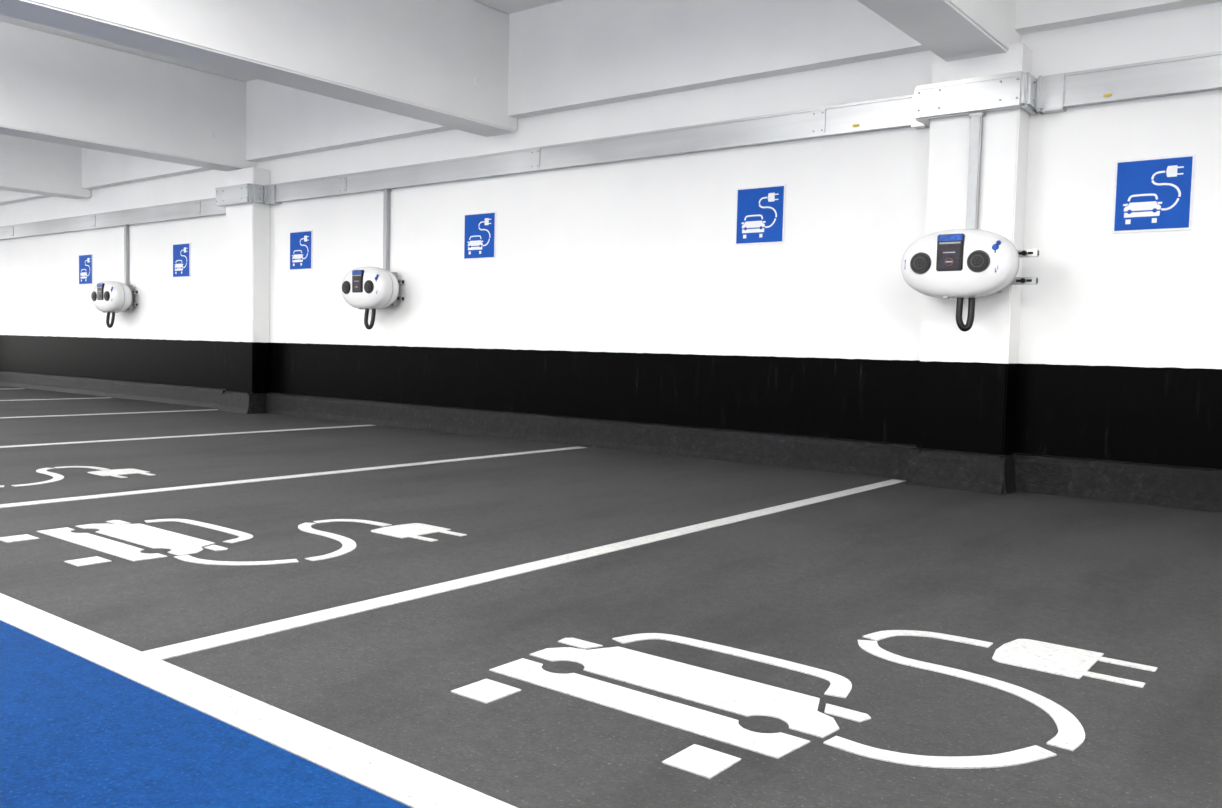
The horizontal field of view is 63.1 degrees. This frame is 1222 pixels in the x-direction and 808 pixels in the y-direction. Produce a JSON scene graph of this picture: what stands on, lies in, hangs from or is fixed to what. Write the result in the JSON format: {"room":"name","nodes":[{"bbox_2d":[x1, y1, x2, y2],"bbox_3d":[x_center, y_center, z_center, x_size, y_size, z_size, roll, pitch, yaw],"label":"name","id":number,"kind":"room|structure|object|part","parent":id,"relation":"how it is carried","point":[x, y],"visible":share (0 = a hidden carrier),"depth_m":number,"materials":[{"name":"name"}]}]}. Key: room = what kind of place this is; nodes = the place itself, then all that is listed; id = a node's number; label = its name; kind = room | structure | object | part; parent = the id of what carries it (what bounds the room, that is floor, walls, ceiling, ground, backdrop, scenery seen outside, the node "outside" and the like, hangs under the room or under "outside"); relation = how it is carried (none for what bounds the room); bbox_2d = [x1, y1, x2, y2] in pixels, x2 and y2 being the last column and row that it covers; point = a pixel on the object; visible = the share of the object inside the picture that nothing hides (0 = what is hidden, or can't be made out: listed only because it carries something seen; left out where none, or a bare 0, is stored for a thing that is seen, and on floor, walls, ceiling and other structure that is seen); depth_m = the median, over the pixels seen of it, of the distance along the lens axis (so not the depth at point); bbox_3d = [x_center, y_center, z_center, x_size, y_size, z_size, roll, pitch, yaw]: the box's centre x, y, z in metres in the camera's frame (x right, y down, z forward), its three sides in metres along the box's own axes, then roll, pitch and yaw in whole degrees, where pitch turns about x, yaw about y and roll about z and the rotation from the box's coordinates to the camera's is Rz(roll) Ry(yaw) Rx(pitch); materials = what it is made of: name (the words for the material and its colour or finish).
{"room":"indoor parking garage","nodes":[
{"label":"indoor parking garage","id":0,"kind":"room"},
{"bbox_2d":[0,0,561,81],"bbox_3d":[-6.311,-3.205,5.567,31.500,0.200,11.250,4,4,38],"label":"ceiling","id":1,"kind":"structure","parent":0,"point":[506,6],"depth_m":8.77,"materials":[{"name":"paint"}]},
{"bbox_2d":[0,134,90,199],"bbox_3d":[-10.103,-2.907,8.385,0.360,0.900,11.000,4,4,38],"label":"ceiling beam","id":2,"kind":"structure","parent":1,"relation":"attached to","point":[25,163],"depth_m":12.15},
{"bbox_2d":[0,21,255,171],"bbox_3d":[-7.212,-2.716,6.132,0.360,0.885,11.000,4,4,38],"label":"ceiling beam","id":3,"kind":"structure","parent":1,"relation":"attached to","point":[54,88],"depth_m":9.23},
{"bbox_2d":[212,129,220,137],"bbox_3d":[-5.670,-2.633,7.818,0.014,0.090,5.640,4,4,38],"label":"capped fixing","id":4,"kind":"object","parent":3,"relation":"attached to","point":[216,133],"visible":1,"depth_m":10.00,"materials":[{"name":"paint"}]},
{"bbox_2d":[0,0,516,136],"bbox_3d":[-4.275,-2.501,3.843,0.360,0.910,11.000,4,4,38],"label":"ceiling beam","id":5,"kind":"structure","parent":1,"relation":"attached to","point":[422,60],"depth_m":6.76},
{"bbox_2d":[474,76,483,88],"bbox_3d":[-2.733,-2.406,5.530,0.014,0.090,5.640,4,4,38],"label":"capped fixing","id":6,"kind":"object","parent":5,"relation":"attached to","point":[478,81],"visible":1,"depth_m":7.71,"materials":[{"name":"paint"}]},
{"bbox_2d":[0,386,1221,807],"bbox_3d":[-6.397,0.388,5.774,31.500,0.200,11.250,4,4,38],"label":"floor","id":7,"kind":"structure","parent":0,"point":[1129,582],"depth_m":2.86,"materials":[{"name":"grey concrete"}]},
{"bbox_2d":[0,397,109,400],"bbox_3d":[-7.554,-0.006,10.362,0.088,0.003,4.646,4,4,38],"label":"painted line","id":8,"kind":"object","parent":7,"relation":"on","point":[106,397],"visible":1,"depth_m":11.59,"materials":[{"name":"paint"}]},
{"bbox_2d":[0,466,154,486],"bbox_3d":[-3.404,0.378,5.414,1.255,0.003,1.320,4,4,38],"label":"floor marking","id":9,"kind":"object","parent":7,"relation":"on","point":[104,471],"depth_m":5.54,"materials":[{"name":"paint"}]},
{"bbox_2d":[0,409,217,417],"bbox_3d":[-5.585,0.130,8.827,0.088,0.003,4.646,4,4,38],"label":"painted line","id":10,"kind":"object","parent":7,"relation":"on","point":[209,409],"visible":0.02,"depth_m":9.71,"materials":[{"name":"paint"}]},
{"bbox_2d":[0,425,375,447],"bbox_3d":[-3.616,0.265,7.293,0.088,0.003,4.646,4,4,38],"label":"painted line","id":11,"kind":"object","parent":7,"relation":"on","point":[355,425],"visible":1,"depth_m":7.63,"materials":[{"name":"paint"}]},
{"bbox_2d":[0,519,466,566],"bbox_3d":[-1.458,0.512,3.898,1.255,0.003,1.320,4,4,38],"label":"floor marking","id":12,"kind":"object","parent":7,"relation":"on","point":[181,545],"depth_m":3.78,"materials":[{"name":"paint"}]},
{"bbox_2d":[226,167,269,392],"bbox_3d":[-3.784,-1.167,10.370,0.505,2.500,0.200,4,4,38],"label":"concrete pillar","id":13,"kind":"structure","parent":7,"relation":"on","point":[247,225],"depth_m":10.25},
{"bbox_2d":[0,593,516,807],"bbox_3d":[-6.065,0.270,6.189,31.500,0.003,0.110,4,4,38],"label":"painted line","id":14,"kind":"object","parent":7,"relation":"on","point":[411,785],"visible":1,"depth_m":2.01,"materials":[{"name":"paint"}]},
{"bbox_2d":[0,447,586,507],"bbox_3d":[-1.647,0.400,5.759,0.088,0.003,4.646,4,4,38],"label":"painted line","id":15,"kind":"object","parent":7,"relation":"on","point":[568,448],"visible":1,"depth_m":5.38,"materials":[{"name":"paint"}]},
{"bbox_2d":[142,479,904,659],"bbox_3d":[0.322,0.535,4.224,0.088,0.003,4.646,4,4,38],"label":"painted line","id":16,"kind":"object","parent":7,"relation":"on","point":[166,652],"visible":0.93,"depth_m":3.15,"materials":[{"name":"paint"}]},
{"bbox_2d":[451,630,1156,778],"bbox_3d":[0.487,0.645,2.382,1.255,0.003,1.320,4,4,38],"label":"floor marking","id":17,"kind":"object","parent":7,"relation":"on","point":[744,697],"depth_m":2.23,"materials":[{"name":"paint"}]},
{"bbox_2d":[917,42,1032,455],"bbox_3d":[2.099,-0.763,5.785,0.505,2.500,0.200,4,4,38],"label":"concrete pillar","id":18,"kind":"structure","parent":7,"relation":"on","point":[968,379],"depth_m":5.69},
{"bbox_2d":[901,112,1038,331],"bbox_3d":[1.978,-1.021,5.521,0.683,1.240,0.350,4,4,38],"label":"station","id":19,"kind":"object","parent":18,"relation":"attached to","point":[970,263],"visible":1,"depth_m":5.45,"materials":[{"name":"white plastic"}]},
{"bbox_3d":[1.851,-0.826,5.432,0.144,0.200,0.038,4,4,38],"label":"display panel","id":20,"kind":"part","parent":19,"relation":"part of","materials":[{"name":"black plastic"}]},
{"bbox_2d":[0,1,1221,468],"bbox_3d":[-2.965,-1.677,9.995,31.500,3.600,0.250,4,4,38],"label":"wall","id":21,"kind":"structure","parent":0,"point":[623,290],"depth_m":7.06,"materials":[{"name":"white paint"}]},
{"bbox_2d":[79,254,92,284],"bbox_3d":[-6.744,-1.727,12.783,0.378,0.390,0.011,4,4,38],"label":"sign","id":22,"kind":"object","parent":21,"relation":"attached to","point":[85,260],"visible":1,"depth_m":12.77,"materials":[{"name":"blue metal"}]},
{"bbox_2d":[91,225,137,327],"bbox_3d":[-5.977,-1.544,11.975,0.632,1.257,0.350,4,4,38],"label":"station","id":23,"kind":"object","parent":21,"relation":"attached to","point":[113,297],"visible":1,"depth_m":11.86,"materials":[{"name":"white plastic"}]},
{"bbox_3d":[-6.085,-1.339,11.871,0.144,0.200,0.038,4,4,38],"label":"display panel","id":24,"kind":"part","parent":23,"relation":"part of","materials":[{"name":"black plastic"}]},
{"bbox_2d":[173,242,190,277],"bbox_3d":[-4.893,-1.635,11.338,0.378,0.390,0.011,4,4,38],"label":"sign","id":25,"kind":"object","parent":21,"relation":"attached to","point":[181,251],"visible":1,"depth_m":11.32,"materials":[{"name":"blue metal"}]},
{"bbox_2d":[289,230,312,270],"bbox_3d":[-3.096,-1.532,9.938,0.378,0.390,0.011,4,4,38],"label":"sign","id":26,"kind":"object","parent":21,"relation":"attached to","point":[301,242],"visible":1,"depth_m":9.93,"materials":[{"name":"blue metal"}]},
{"bbox_2d":[342,189,404,329],"bbox_3d":[-2.152,-1.316,8.993,0.632,1.287,0.350,4,4,38],"label":"station","id":27,"kind":"object","parent":21,"relation":"attached to","point":[367,288],"visible":1,"depth_m":8.88,"materials":[{"name":"white plastic"}]},
{"bbox_3d":[-2.260,-1.096,8.890,0.144,0.200,0.038,4,4,38],"label":"display panel","id":28,"kind":"part","parent":27,"relation":"part of","materials":[{"name":"black plastic"}]},
{"bbox_2d":[464,211,495,259],"bbox_3d":[-1.107,-1.415,8.387,0.378,0.390,0.011,4,4,38],"label":"sign","id":29,"kind":"object","parent":21,"relation":"attached to","point":[479,228],"visible":1,"depth_m":8.38,"materials":[{"name":"blue metal"}]},
{"bbox_2d":[0,0,1221,204],"bbox_3d":[-3.051,-2.869,9.781,31.500,0.800,0.120,4,4,38],"label":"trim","id":30,"kind":"structure","parent":21,"relation":"attached to","point":[564,55],"depth_m":7.24,"materials":[{"name":"paint"}]},
{"bbox_2d":[0,370,1221,512],"bbox_3d":[-3.167,0.020,9.886,31.500,0.215,0.275,4,4,38],"label":"baseboard","id":31,"kind":"structure","parent":21,"relation":"attached to","point":[1173,486],"depth_m":6.77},
{"bbox_2d":[0,51,1221,239],"bbox_3d":[-3.119,-2.082,9.762,31.500,0.235,0.281,4,4,38],"label":"cable trunking","id":32,"kind":"object","parent":21,"relation":"attached to","point":[1055,93],"visible":0.98,"depth_m":6.66,"materials":[{"name":"metal"}]},
{"bbox_2d":[735,184,785,245],"bbox_3d":[1.008,-1.277,6.739,0.378,0.390,0.011,4,4,38],"label":"sign","id":33,"kind":"object","parent":21,"relation":"attached to","point":[760,210],"visible":1,"depth_m":6.73,"materials":[{"name":"blue metal"}]},
{"bbox_2d":[1112,154,1195,232],"bbox_3d":[2.875,-1.112,5.285,0.378,0.390,0.011,4,4,38],"label":"sign","id":34,"kind":"object","parent":21,"relation":"attached to","point":[1153,194],"visible":1,"depth_m":5.28,"materials":[{"name":"blue metal"}]},
{"bbox_2d":[857,0,1019,61],"bbox_3d":[-1.184,-2.272,1.435,0.360,0.945,11.000,4,4,38],"label":"ceiling beam","id":35,"kind":"structure","parent":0,"point":[953,30],"depth_m":5.20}
]}

